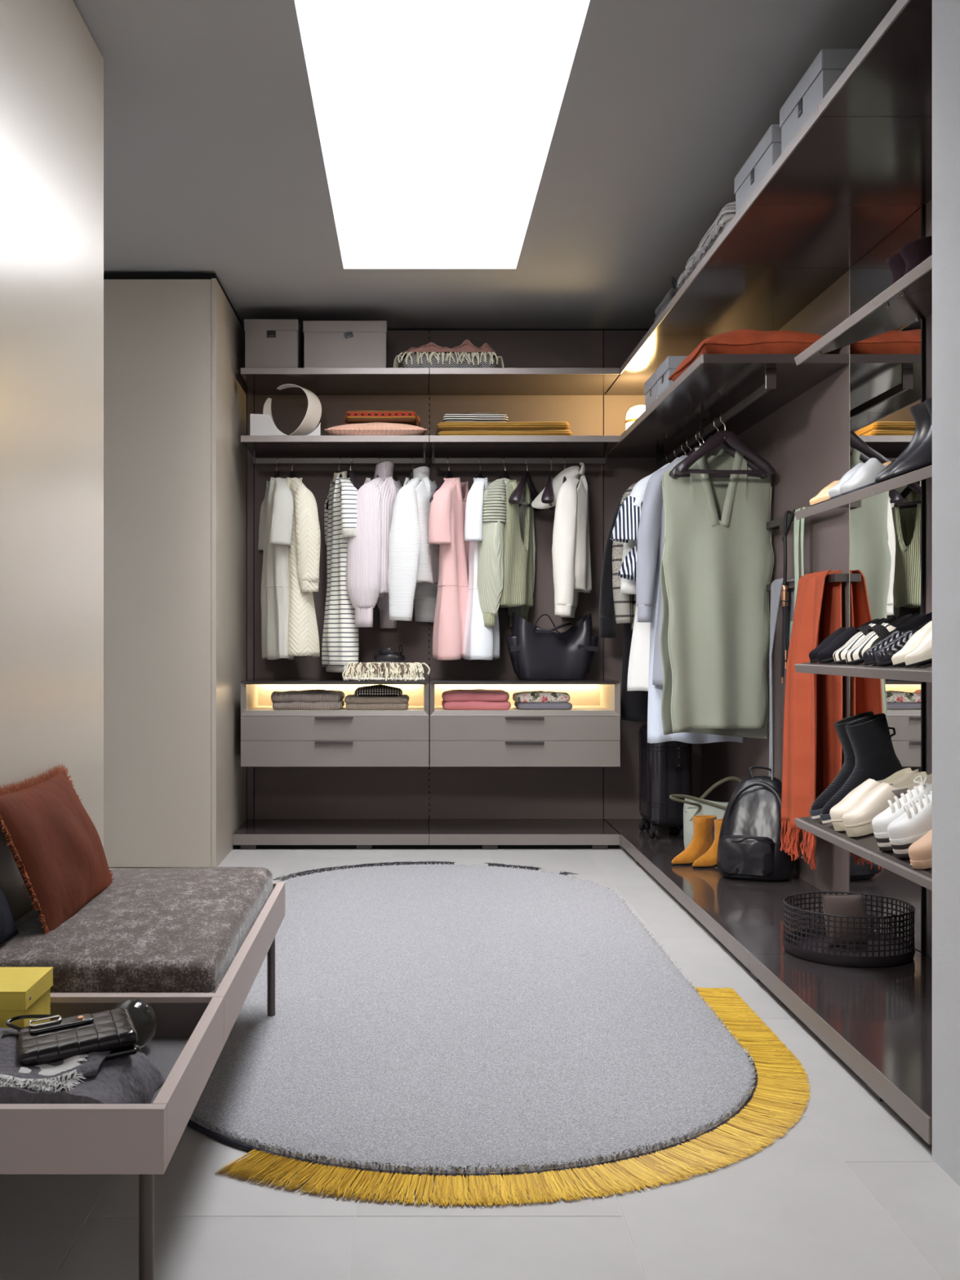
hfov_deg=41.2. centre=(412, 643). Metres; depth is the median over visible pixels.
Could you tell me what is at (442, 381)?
shelf
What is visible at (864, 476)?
shoe
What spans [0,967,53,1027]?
box
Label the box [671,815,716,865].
boot
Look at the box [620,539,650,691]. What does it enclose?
dress
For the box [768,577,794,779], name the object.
scarf
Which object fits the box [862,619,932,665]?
shoe
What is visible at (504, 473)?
clothes hanger
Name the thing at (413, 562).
shirt
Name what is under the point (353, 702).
sweater
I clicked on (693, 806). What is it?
tote
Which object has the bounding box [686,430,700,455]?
clothes hanger
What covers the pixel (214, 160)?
ceiling
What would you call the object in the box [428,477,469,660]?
dress
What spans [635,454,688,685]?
dress
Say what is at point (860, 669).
shoe shelf
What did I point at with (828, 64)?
storage box
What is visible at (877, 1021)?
plinth
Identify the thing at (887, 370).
mirror
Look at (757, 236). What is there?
shelf
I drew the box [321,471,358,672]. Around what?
striped dress
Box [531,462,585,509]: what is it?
hood
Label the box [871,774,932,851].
sneaker
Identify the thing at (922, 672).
shoe shelf
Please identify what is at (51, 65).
wall
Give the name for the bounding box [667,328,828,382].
folded blanket
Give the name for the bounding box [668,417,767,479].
clothes hanger
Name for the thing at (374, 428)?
pillow
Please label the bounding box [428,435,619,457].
shelf
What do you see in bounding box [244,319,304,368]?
storage box
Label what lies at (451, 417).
striped cloth
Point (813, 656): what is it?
shoe
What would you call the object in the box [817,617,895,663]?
shoe
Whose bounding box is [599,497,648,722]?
dress
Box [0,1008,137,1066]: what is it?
quilted handbag
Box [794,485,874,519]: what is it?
shoe shelf
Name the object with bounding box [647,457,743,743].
shirt
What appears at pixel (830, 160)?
shelf
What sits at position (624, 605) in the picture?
jacket
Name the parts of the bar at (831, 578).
arm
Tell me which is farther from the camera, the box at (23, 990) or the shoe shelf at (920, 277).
the shoe shelf at (920, 277)
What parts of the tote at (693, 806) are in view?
handle, handle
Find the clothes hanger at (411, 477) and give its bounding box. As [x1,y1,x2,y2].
[405,456,413,484]
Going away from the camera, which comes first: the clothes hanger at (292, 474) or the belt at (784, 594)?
the belt at (784, 594)
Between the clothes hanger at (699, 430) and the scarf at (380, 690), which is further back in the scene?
the scarf at (380, 690)
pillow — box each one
[0,763,114,933]
[0,886,18,944]
[324,422,426,435]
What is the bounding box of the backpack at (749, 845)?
[716,765,802,880]
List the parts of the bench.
leg, leg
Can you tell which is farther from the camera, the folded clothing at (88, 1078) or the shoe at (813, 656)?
the shoe at (813, 656)
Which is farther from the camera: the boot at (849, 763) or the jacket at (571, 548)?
the jacket at (571, 548)
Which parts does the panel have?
wall panel, wall panel, wall panel, wall panel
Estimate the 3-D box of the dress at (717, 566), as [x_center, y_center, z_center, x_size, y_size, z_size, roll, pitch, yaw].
[1.360,-0.232,5.685,0.503,1.318,0.190,0,0,-1]
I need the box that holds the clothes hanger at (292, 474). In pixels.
[288,456,296,478]
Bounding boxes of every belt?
[373,644,404,661]
[781,509,795,683]
[789,506,808,641]
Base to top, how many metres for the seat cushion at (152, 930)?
0.119 m
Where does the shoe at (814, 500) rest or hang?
on the shoe shelf at (866, 492)
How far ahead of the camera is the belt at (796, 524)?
5.15 m
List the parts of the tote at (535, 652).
handle, handle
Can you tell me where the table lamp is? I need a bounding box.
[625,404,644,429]
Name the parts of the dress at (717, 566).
armhole trim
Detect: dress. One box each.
[257,477,293,659]
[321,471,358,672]
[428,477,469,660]
[462,477,499,659]
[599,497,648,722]
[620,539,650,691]
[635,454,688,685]
[660,444,774,738]
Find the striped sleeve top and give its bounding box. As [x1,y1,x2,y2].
[609,462,670,581]
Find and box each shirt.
[346,461,402,628]
[387,466,439,622]
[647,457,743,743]
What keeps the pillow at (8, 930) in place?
on the seat cushion at (152, 930)
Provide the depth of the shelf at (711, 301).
5.14 m
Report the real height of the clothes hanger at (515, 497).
0.276 m
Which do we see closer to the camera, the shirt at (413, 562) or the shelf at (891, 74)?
the shelf at (891, 74)
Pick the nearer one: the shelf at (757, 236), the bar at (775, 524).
the shelf at (757, 236)
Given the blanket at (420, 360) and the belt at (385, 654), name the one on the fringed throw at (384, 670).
the belt at (385, 654)
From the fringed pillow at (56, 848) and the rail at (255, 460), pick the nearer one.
the fringed pillow at (56, 848)
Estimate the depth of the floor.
2.37 m
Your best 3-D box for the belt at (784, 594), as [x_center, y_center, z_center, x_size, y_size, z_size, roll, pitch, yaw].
[1.569,-0.194,5.300,0.051,0.723,0.143,0,0,0]
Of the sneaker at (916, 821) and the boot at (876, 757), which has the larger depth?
the boot at (876, 757)
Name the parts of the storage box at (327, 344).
lid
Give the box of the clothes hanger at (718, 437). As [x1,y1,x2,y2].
[675,412,775,475]
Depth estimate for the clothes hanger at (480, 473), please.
6.82 m
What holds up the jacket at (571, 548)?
hanging from the clothes hanger at (564, 477)
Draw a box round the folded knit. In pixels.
[514,701,572,710]
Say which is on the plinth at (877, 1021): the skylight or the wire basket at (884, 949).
the wire basket at (884, 949)
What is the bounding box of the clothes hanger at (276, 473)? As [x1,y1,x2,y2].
[274,456,279,478]
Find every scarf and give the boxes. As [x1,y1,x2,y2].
[354,684,402,696]
[512,690,569,702]
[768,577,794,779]
[780,569,842,869]
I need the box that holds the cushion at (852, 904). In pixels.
[822,893,868,947]
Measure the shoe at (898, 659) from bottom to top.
0.142 m
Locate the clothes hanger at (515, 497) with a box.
[508,456,544,511]
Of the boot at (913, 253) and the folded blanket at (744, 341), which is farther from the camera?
the folded blanket at (744, 341)
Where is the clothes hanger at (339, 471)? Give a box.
[325,456,342,510]
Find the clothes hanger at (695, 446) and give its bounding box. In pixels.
[661,429,703,482]
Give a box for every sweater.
[271,688,344,710]
[344,694,408,710]
[441,688,511,710]
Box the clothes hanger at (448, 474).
[429,456,453,502]
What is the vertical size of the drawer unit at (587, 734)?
0.442 m
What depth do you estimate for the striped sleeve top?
6.17 m
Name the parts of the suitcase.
closing frame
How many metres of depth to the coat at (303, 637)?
6.63 m
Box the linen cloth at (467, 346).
[400,339,497,359]
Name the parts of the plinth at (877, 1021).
panel, panel, panel, panel, panel, panel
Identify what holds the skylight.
attached to the ceiling
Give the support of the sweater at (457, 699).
on the drawer unit at (587, 734)
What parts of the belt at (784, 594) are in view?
cord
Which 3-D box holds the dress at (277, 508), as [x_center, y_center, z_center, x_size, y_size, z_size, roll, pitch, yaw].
[-0.726,-0.399,6.849,0.171,0.970,0.517,0,0,-15]
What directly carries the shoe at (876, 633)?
on the shoe shelf at (860, 669)
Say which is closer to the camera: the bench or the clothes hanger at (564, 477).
the bench
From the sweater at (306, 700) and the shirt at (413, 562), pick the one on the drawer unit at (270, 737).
the sweater at (306, 700)
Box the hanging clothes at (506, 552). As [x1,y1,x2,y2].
[476,477,535,626]
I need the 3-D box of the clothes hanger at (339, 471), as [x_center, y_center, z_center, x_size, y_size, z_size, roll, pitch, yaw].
[-0.395,-0.870,6.850,0.066,0.276,0.442,0,0,-15]
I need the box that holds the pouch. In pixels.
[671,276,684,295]
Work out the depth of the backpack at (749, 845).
5.27 m
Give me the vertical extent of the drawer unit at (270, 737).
0.442 m
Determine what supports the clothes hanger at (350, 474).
hanging from the rail at (255, 460)
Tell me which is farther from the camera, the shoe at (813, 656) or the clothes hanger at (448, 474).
the clothes hanger at (448, 474)
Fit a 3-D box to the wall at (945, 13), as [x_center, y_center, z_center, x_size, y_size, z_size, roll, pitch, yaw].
[1.637,-0.351,0.515,1.127,2.833,4.230,0,0,0]
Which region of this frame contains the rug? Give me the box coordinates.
[186,861,810,1206]
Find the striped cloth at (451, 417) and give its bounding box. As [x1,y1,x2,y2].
[441,413,508,422]
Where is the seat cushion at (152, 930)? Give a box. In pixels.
[0,866,272,992]
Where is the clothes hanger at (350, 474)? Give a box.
[346,455,360,490]
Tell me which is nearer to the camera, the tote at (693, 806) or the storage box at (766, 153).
the storage box at (766, 153)
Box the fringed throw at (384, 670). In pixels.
[342,661,430,680]
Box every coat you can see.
[286,477,320,657]
[654,288,674,321]
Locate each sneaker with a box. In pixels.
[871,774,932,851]
[887,782,932,858]
[907,829,932,869]
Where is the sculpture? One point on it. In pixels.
(260, 424)
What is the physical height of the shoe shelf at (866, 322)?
0.159 m
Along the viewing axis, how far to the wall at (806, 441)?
5.16 m
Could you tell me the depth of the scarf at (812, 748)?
4.93 m
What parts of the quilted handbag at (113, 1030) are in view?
handle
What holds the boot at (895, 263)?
on the shoe shelf at (866, 322)
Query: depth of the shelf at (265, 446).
6.69 m
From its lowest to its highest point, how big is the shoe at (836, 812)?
0.185 m
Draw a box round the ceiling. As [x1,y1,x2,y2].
[72,0,897,328]
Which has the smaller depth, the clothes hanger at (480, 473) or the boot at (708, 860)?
the boot at (708, 860)
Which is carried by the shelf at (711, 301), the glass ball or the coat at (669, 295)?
the coat at (669, 295)
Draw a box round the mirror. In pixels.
[848,204,925,954]
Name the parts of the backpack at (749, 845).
handle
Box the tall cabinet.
[103,273,246,867]
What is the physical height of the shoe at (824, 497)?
0.131 m
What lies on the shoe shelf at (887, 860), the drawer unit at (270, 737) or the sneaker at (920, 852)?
the sneaker at (920, 852)
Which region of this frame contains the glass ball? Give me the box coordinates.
[113,998,156,1048]
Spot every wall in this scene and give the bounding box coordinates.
[0,0,103,922]
[702,199,932,958]
[932,0,959,1186]
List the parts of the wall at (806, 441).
wall panel, wall panel, wall panel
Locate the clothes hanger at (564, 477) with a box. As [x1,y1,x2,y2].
[562,456,566,483]
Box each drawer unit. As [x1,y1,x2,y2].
[240,678,428,766]
[428,678,620,766]
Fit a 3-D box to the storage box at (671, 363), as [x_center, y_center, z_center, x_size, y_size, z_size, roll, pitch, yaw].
[1.285,-1.165,5.696,0.338,0.182,0.282,0,0,0]
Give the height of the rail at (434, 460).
0.074 m
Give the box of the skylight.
[294,0,589,267]
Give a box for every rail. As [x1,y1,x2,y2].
[253,449,425,464]
[431,449,607,464]
[656,369,776,467]
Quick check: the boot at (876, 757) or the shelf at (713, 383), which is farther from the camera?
the shelf at (713, 383)
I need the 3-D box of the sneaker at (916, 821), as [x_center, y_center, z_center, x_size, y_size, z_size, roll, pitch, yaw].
[1.359,0.447,3.255,0.288,0.204,0.106,0,0,0]
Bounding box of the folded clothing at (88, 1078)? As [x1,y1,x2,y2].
[0,1027,166,1103]
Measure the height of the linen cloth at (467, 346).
0.076 m
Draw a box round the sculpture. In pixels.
[249,383,321,435]
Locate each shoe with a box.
[808,480,837,506]
[808,617,884,662]
[817,461,891,503]
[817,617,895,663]
[828,462,863,499]
[829,767,919,831]
[832,613,919,664]
[840,457,898,495]
[842,771,932,836]
[844,612,932,664]
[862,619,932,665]
[875,630,916,666]
[891,621,932,666]
[904,630,932,667]
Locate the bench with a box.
[0,882,284,1279]
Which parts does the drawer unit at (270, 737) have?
frame, panel, handle, handle, panel, frame, frame, drawer, drawer, panel, panel, frame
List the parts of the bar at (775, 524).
arm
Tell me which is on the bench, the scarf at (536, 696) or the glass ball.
the glass ball
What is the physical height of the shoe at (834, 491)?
0.112 m
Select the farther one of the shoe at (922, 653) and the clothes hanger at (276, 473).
the clothes hanger at (276, 473)
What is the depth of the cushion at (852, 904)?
4.05 m
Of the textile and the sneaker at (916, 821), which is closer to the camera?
the sneaker at (916, 821)
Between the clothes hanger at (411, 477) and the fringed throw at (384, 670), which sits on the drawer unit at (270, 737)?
the fringed throw at (384, 670)
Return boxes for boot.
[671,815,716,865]
[692,818,722,868]
[808,711,874,818]
[819,713,902,823]
[875,401,930,483]
[885,252,906,285]
[888,396,932,478]
[898,235,932,275]
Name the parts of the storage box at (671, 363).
lid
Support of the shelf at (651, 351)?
attached to the wall at (806, 441)
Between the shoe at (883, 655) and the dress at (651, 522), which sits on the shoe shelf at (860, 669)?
the shoe at (883, 655)
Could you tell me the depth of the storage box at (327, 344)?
6.64 m
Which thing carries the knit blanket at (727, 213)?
on the shelf at (711, 301)
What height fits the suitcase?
0.593 m
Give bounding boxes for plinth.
[232,818,619,849]
[604,819,932,1144]
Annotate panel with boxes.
[246,328,702,832]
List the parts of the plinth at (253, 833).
panel, panel, panel, panel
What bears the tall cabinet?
on the floor
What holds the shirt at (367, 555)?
hanging from the clothes hanger
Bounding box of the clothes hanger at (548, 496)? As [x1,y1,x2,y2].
[541,456,555,511]
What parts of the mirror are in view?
edge trim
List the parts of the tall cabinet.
panel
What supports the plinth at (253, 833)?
on the floor
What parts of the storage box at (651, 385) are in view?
lid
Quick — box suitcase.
[638,724,692,839]
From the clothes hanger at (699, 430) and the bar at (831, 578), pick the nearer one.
the bar at (831, 578)
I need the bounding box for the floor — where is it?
[0,832,959,1279]
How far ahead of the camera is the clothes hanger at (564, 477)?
6.78 m
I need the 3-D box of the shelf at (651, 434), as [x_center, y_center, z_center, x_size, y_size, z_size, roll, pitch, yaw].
[1.349,-1.056,6.441,0.555,0.033,1.391,0,0,0]
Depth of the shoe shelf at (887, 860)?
3.17 m
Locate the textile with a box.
[343,409,421,426]
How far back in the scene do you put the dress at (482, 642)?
6.64 m
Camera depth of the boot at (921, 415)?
3.36 m
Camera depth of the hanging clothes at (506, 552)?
6.67 m
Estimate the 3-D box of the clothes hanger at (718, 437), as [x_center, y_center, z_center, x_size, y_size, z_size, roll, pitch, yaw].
[1.360,-0.870,5.540,0.442,0.276,0.066,0,0,-6]
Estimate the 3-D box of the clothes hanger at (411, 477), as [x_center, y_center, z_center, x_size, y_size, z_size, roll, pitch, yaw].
[0.003,-0.870,6.850,0.066,0.276,0.442,0,0,14]
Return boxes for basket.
[782,891,915,968]
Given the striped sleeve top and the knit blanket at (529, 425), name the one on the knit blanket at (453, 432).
the knit blanket at (529, 425)
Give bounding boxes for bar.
[766,503,848,528]
[766,573,848,591]
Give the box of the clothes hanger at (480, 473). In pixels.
[477,456,483,478]
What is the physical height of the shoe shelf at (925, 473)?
0.159 m
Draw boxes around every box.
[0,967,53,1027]
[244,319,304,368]
[302,320,388,368]
[644,370,657,410]
[656,355,687,398]
[733,124,781,214]
[779,48,860,153]
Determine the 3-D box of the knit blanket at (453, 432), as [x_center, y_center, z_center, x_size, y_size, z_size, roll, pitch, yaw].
[0.486,-1.098,6.829,0.710,0.049,0.344,0,0,0]
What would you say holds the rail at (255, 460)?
attached to the shelf at (265, 446)
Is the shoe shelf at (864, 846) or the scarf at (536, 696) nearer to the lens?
the shoe shelf at (864, 846)
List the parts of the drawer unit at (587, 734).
frame, panel, panel, handle, handle, frame, frame, drawer, drawer, panel, frame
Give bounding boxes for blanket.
[393,351,504,378]
[435,421,569,435]
[437,430,572,435]
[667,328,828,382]
[676,201,735,286]
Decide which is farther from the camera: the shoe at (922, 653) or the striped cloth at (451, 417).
the striped cloth at (451, 417)
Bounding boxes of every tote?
[505,612,598,679]
[669,776,742,848]
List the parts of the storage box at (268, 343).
lid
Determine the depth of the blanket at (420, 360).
6.69 m
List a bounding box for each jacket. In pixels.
[531,462,591,617]
[612,482,636,631]
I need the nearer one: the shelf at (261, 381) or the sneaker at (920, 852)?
the sneaker at (920, 852)
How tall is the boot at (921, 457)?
0.250 m
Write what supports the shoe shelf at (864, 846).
attached to the wall at (806, 441)
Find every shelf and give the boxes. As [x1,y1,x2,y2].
[240,368,429,395]
[240,435,429,457]
[428,368,619,395]
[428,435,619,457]
[604,328,713,395]
[607,406,771,457]
[649,261,850,335]
[649,354,848,413]
[701,195,921,268]
[750,105,932,204]
[794,286,932,365]
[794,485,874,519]
[794,659,893,678]
[794,815,886,862]
[818,0,932,116]
[871,254,932,309]
[871,465,932,495]
[871,661,932,682]
[871,850,932,890]
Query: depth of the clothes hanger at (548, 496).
6.68 m
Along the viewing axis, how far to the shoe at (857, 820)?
3.58 m
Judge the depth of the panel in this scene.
7.14 m
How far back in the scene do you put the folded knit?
6.65 m
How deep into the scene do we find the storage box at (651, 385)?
5.98 m
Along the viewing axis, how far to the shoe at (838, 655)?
3.71 m
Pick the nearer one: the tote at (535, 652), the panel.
the tote at (535, 652)
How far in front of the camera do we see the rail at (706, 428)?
5.52 m
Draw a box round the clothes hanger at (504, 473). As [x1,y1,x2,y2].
[499,456,521,507]
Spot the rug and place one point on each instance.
(455, 1026)
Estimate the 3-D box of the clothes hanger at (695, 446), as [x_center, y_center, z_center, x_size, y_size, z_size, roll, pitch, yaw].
[1.360,-0.870,5.950,0.442,0.276,0.067,0,0,-4]

